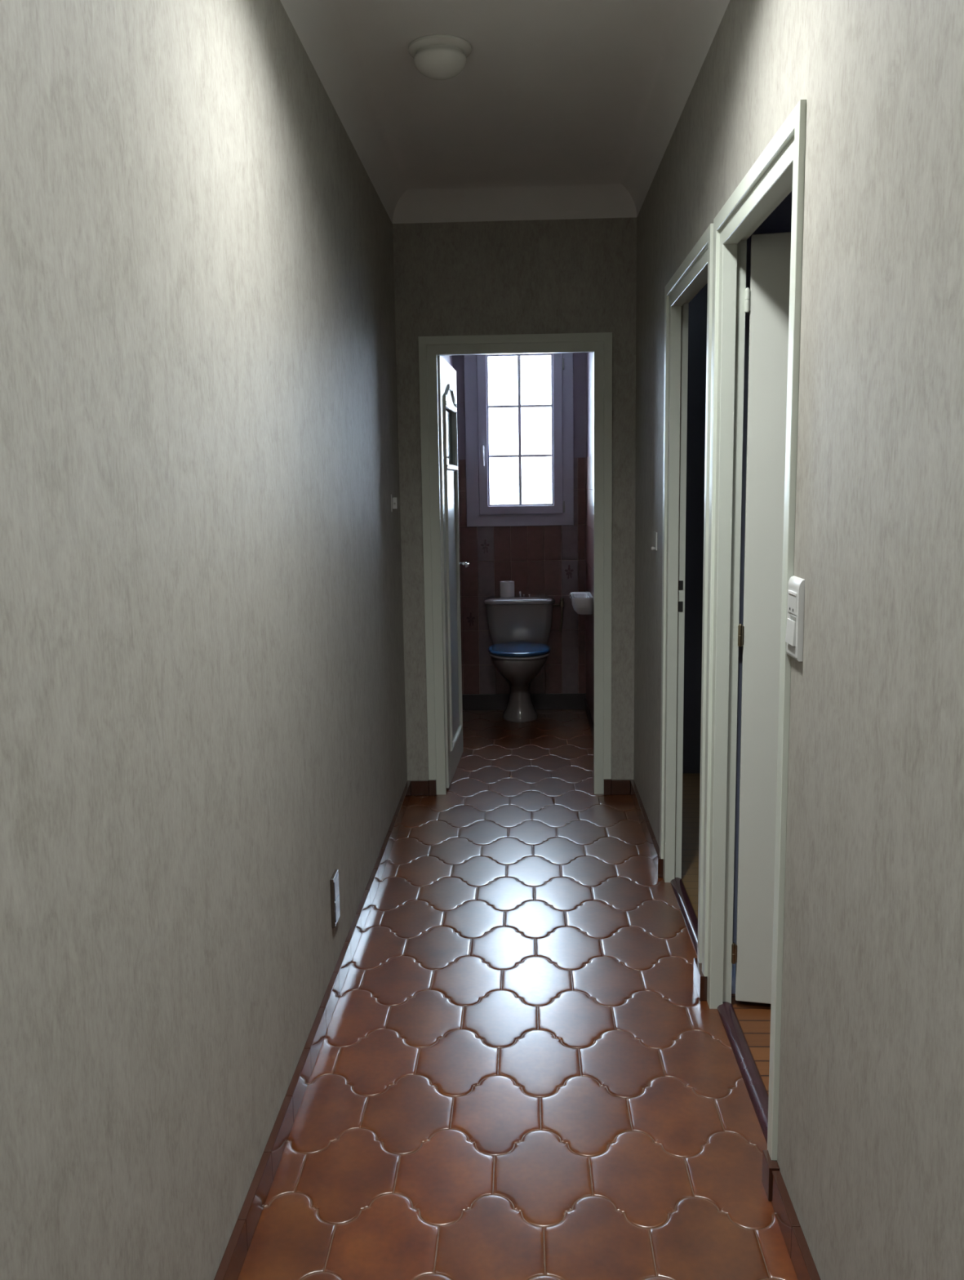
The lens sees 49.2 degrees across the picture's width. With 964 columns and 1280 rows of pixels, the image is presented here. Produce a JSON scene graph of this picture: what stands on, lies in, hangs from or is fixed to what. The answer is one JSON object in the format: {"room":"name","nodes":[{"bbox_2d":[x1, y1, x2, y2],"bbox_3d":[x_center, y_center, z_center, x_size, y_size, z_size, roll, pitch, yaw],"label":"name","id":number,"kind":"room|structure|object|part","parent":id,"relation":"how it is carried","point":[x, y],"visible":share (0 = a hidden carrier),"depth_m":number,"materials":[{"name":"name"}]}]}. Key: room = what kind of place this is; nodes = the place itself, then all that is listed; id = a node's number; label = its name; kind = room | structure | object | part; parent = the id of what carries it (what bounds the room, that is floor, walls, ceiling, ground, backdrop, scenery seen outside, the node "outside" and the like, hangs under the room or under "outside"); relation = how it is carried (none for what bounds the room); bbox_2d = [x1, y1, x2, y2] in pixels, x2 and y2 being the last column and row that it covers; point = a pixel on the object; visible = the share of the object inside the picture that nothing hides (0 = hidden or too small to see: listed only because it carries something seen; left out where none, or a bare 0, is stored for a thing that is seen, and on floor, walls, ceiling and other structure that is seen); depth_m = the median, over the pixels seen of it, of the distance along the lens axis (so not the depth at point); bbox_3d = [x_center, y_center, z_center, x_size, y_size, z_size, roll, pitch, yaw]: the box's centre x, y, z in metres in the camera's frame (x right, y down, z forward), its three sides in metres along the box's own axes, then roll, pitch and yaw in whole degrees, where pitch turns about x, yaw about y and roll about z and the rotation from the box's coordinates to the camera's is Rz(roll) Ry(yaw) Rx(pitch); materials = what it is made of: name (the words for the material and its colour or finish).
{"room":"home hallway","nodes":[
{"label":"home hallway","id":0,"kind":"room"},
{"bbox_2d":[0,0,407,1279],"bbox_3d":[-0.549,-0.203,1.676,0.100,2.956,6.530,-1,8,2],"label":"wall","id":1,"kind":"structure","parent":0,"point":[202,701],"depth_m":1.70,"materials":[{"name":"paint"}]},
{"bbox_2d":[213,780,411,1279],"bbox_3d":[-0.468,1.172,1.888,0.018,0.070,6.348,-1,8,2],"label":"baseboard","id":2,"kind":"structure","parent":1,"relation":"attached to","point":[232,1262],"depth_m":2.51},
{"bbox_2d":[329,869,340,928],"bbox_3d":[-0.427,0.753,3.068,0.012,0.146,0.086,-1,8,2],"label":"wall socket","id":3,"kind":"object","parent":1,"relation":"attached to","point":[334,882],"visible":1,"depth_m":3.04,"materials":[{"name":"white plastic"}]},
{"bbox_2d":[391,494,398,511],"bbox_3d":[-0.376,-0.591,4.540,0.024,0.074,0.075,-1,8,2],"label":"wall switch","id":4,"kind":"object","parent":1,"relation":"attached to","point":[394,500],"visible":1,"depth_m":4.51,"materials":[{"name":"white plastic"}]},
{"bbox_3d":[-0.386,-0.591,4.540,0.004,0.074,0.075,-1,8,2],"label":"plate","id":5,"kind":"part","parent":4,"relation":"part of","materials":[{"name":"white plastic"}]},
{"bbox_2d":[440,355,452,366],"bbox_3d":[-0.255,-0.667,5.809,0.100,2.650,1.840,-1,8,2],"label":"wall","id":6,"kind":"structure","parent":0,"point":[448,358],"depth_m":6.23,"materials":[{"name":"paint"}]},
{"bbox_2d":[280,0,729,223],"bbox_3d":[0.018,-1.443,1.479,1.074,0.135,6.350,-1,8,2],"label":"ceiling","id":7,"kind":"structure","parent":0,"point":[557,109],"depth_m":3.47,"materials":[{"name":"paint"}]},
{"bbox_2d":[408,34,471,79],"bbox_3d":[-0.124,-1.709,3.114,0.188,0.084,0.188,-1,8,2],"label":"ceiling lamp","id":8,"kind":"object","parent":7,"relation":"attached to","point":[436,56],"visible":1,"depth_m":3.06,"materials":[{"name":"white glass"}]},
{"bbox_2d":[392,217,636,794],"bbox_3d":[0.161,-0.683,4.830,1.074,2.956,0.060,-1,8,2],"label":"wall","id":9,"kind":"structure","parent":0,"point":[569,275],"depth_m":4.69,"materials":[{"name":"paint"}]},
{"bbox_2d":[417,332,612,794],"bbox_3d":[0.178,-0.371,5.232,0.865,2.120,0.789,-1,8,2],"label":"door","id":10,"kind":"structure","parent":9,"relation":"in","point":[437,378],"depth_m":4.87,"materials":[{"name":"paint"}]},
{"bbox_3d":[-0.176,-1.000,5.192,0.008,0.276,0.467,0,8,5],"label":"glass pane","id":11,"kind":"part","parent":10,"relation":"part of","materials":[{"name":"clear glass"}]},
{"bbox_3d":[-0.153,-1.147,5.169,0.015,0.028,0.467,0,8,5],"label":"cross moulding","id":12,"kind":"part","parent":10,"relation":"part of","materials":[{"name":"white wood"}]},
{"bbox_3d":[-0.149,-0.853,5.212,0.015,0.028,0.467,0,8,5],"label":"cross moulding","id":13,"kind":"part","parent":10,"relation":"part of","materials":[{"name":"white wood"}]},
{"bbox_3d":[-0.143,-0.371,5.284,0.033,1.780,0.510,-1,8,2],"label":"panel moulding","id":14,"kind":"part","parent":10,"relation":"part of","materials":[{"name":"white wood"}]},
{"bbox_3d":[-0.155,-0.178,5.314,0.008,1.342,0.458,0,8,5],"label":"panel","id":15,"kind":"part","parent":10,"relation":"part of","materials":[{"name":"white wood"}]},
{"bbox_3d":[-0.119,-0.389,5.593,0.006,0.200,0.043,0,8,5],"label":"lock plate","id":16,"kind":"part","parent":10,"relation":"part of","materials":[{"name":"silver metal"}]},
{"bbox_3d":[-0.094,-0.395,5.534,0.055,0.020,0.130,-1,8,2],"label":"handle","id":17,"kind":"part","parent":10,"relation":"part of","materials":[{"name":"silver metal"}]},
{"bbox_2d":[410,778,630,795],"bbox_3d":[0.181,0.698,4.993,1.038,0.075,0.022,-1,8,2],"label":"baseboard","id":18,"kind":"structure","parent":9,"relation":"attached to","point":[611,787],"depth_m":4.97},
{"bbox_2d":[237,709,797,1279],"bbox_3d":[0.102,1.092,2.810,1.105,0.060,8.260,-1,8,2],"label":"floor","id":19,"kind":"structure","parent":0,"point":[521,1071],"depth_m":2.64,"materials":[{"name":"tile"}]},
{"bbox_2d":[484,591,564,722],"bbox_3d":[0.267,0.112,6.494,0.511,0.792,0.656,-1,8,2],"label":"toilet","id":20,"kind":"object","parent":19,"relation":"on","point":[519,625],"visible":1,"depth_m":6.55,"materials":[{"name":"beige ceramic"}]},
{"bbox_2d":[499,581,514,596],"bbox_3d":[0.159,-0.322,6.629,0.091,0.094,0.091,-1,8,2],"label":"toilet roll","id":21,"kind":"object","parent":20,"relation":"on","point":[507,588],"visible":1,"depth_m":6.59,"materials":[{"name":"paper"}]},
{"bbox_3d":[0.227,0.080,6.380,0.374,0.017,0.426,-1,8,2],"label":"seat","id":22,"kind":"part","parent":20,"relation":"part of","materials":[{"name":"blue plastic"}]},
{"bbox_3d":[0.226,0.054,6.376,0.384,0.028,0.436,-1,8,2],"label":"seat lid","id":23,"kind":"part","parent":20,"relation":"part of","materials":[{"name":"blue plastic"}]},
{"bbox_3d":[0.237,-0.257,6.649,0.446,0.041,0.236,-1,8,2],"label":"cistern lid","id":24,"kind":"part","parent":20,"relation":"part of","materials":[{"name":"beige ceramic"}]},
{"bbox_2d":[452,352,586,459],"bbox_3d":[0.252,-0.826,6.823,1.035,2.650,0.250,-1,8,2],"label":"wall","id":25,"kind":"structure","parent":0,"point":[580,359],"depth_m":6.60,"materials":[{"name":"paint"}]},
{"bbox_2d":[463,352,573,526],"bbox_3d":[0.234,-1.316,6.610,0.681,1.196,0.149,-1,8,2],"label":"window","id":26,"kind":"structure","parent":25,"relation":"attached to","point":[480,513],"depth_m":6.62,"materials":[{"name":"white plastic"}]},
{"bbox_3d":[0.004,-1.155,6.593,0.024,0.128,0.052,-1,8,2],"label":"handle","id":27,"kind":"part","parent":26,"relation":"part of","materials":[{"name":"white plastic"}]},
{"bbox_2d":[457,457,586,693],"bbox_3d":[0.254,-0.380,6.760,0.835,1.547,0.007,-1,8,2],"label":"tiled wall","id":28,"kind":"structure","parent":25,"relation":"attached to","point":[540,560],"depth_m":6.76,"materials":[{"name":"tile"}]},
{"bbox_2d":[586,352,593,457],"bbox_3d":[0.679,-0.676,5.772,0.100,2.650,1.840,-1,8,2],"label":"wall","id":29,"kind":"structure","parent":0,"point":[589,355],"depth_m":6.24,"materials":[{"name":"paint"}]},
{"bbox_2d":[462,693,593,738],"bbox_3d":[0.232,0.536,5.975,0.835,0.104,1.830,-1,8,2],"label":"baseboard","id":30,"kind":"structure","parent":29,"relation":"attached to","point":[568,700],"depth_m":6.86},
{"bbox_2d":[585,454,593,721],"bbox_3d":[0.632,-0.249,5.838,0.007,1.547,1.822,-1,8,2],"label":"tiled wall","id":31,"kind":"structure","parent":29,"relation":"attached to","point":[589,460],"depth_m":6.33,"materials":[{"name":"tile"}]},
{"bbox_2d":[569,591,593,614],"bbox_3d":[0.582,-0.211,6.189,0.125,0.110,0.352,-1,8,2],"label":"basin","id":32,"kind":"object","parent":31,"relation":"attached to","point":[582,602],"visible":1,"depth_m":6.04,"materials":[{"name":"white ceramic"}]},
{"bbox_2d":[682,282,707,773],"bbox_3d":[1.942,-0.508,3.995,2.430,2.800,2.404,-1,8,2],"label":"wall","id":33,"kind":"structure","parent":0,"point":[697,308],"depth_m":5.14,"materials":[{"name":"paint"}]},
{"bbox_2d":[681,773,770,1094],"bbox_3d":[1.870,1.029,3.015,2.326,0.049,4.600,-1,8,2],"label":"floor","id":34,"kind":"structure","parent":0,"point":[691,782],"depth_m":3.78,"materials":[{"name":"brown wood"}]},
{"bbox_2d":[702,99,806,1159],"bbox_3d":[0.986,0.029,2.432,0.776,2.134,0.855,-1,8,2],"label":"door","id":35,"kind":"structure","parent":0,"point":[772,301],"depth_m":2.74,"materials":[{"name":"paint"}]},
{"bbox_2d":[731,190,792,994],"bbox_3d":[1.851,-0.155,1.623,2.430,2.800,2.395,-1,8,2],"label":"wall","id":36,"kind":"structure","parent":0,"point":[780,220],"depth_m":2.83,"materials":[{"name":"paint"}]},
{"bbox_2d":[633,0,963,1279],"bbox_3d":[0.604,-0.215,1.629,0.060,2.956,6.530,-1,8,2],"label":"wall","id":37,"kind":"structure","parent":0,"point":[870,1152],"depth_m":1.58,"materials":[{"name":"paint"}]},
{"bbox_2d":[651,531,657,550],"bbox_3d":[0.660,-0.381,4.053,0.020,0.070,0.075,-1,8,2],"label":"wall switch","id":38,"kind":"object","parent":37,"relation":"attached to","point":[655,548],"visible":1,"depth_m":4.04,"materials":[{"name":"white plastic"}]},
{"bbox_3d":[0.668,-0.382,4.053,0.004,0.068,0.075,-1,8,2],"label":"plate","id":39,"kind":"part","parent":38,"relation":"part of","materials":[{"name":"white plastic"}]},
{"bbox_2d":[659,223,713,963],"bbox_3d":[0.671,-0.103,3.358,0.076,2.134,0.896,-1,8,2],"label":"door","id":40,"kind":"structure","parent":37,"relation":"in","point":[695,271],"depth_m":3.67,"materials":[{"name":"paint"},{"name":"wood"}]},
{"bbox_2d":[630,779,820,1279],"bbox_3d":[0.585,1.159,1.845,0.022,0.074,6.348,-1,8,2],"label":"baseboard","id":41,"kind":"structure","parent":37,"relation":"attached to","point":[775,1189],"depth_m":2.11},
{"bbox_2d":[785,575,804,661],"bbox_3d":[0.582,-0.041,1.964,0.015,0.151,0.084,-1,8,2],"label":"wall switch","id":42,"kind":"object","parent":37,"relation":"attached to","point":[796,585],"visible":1,"depth_m":1.94,"materials":[{"name":"white plastic"}]}
]}

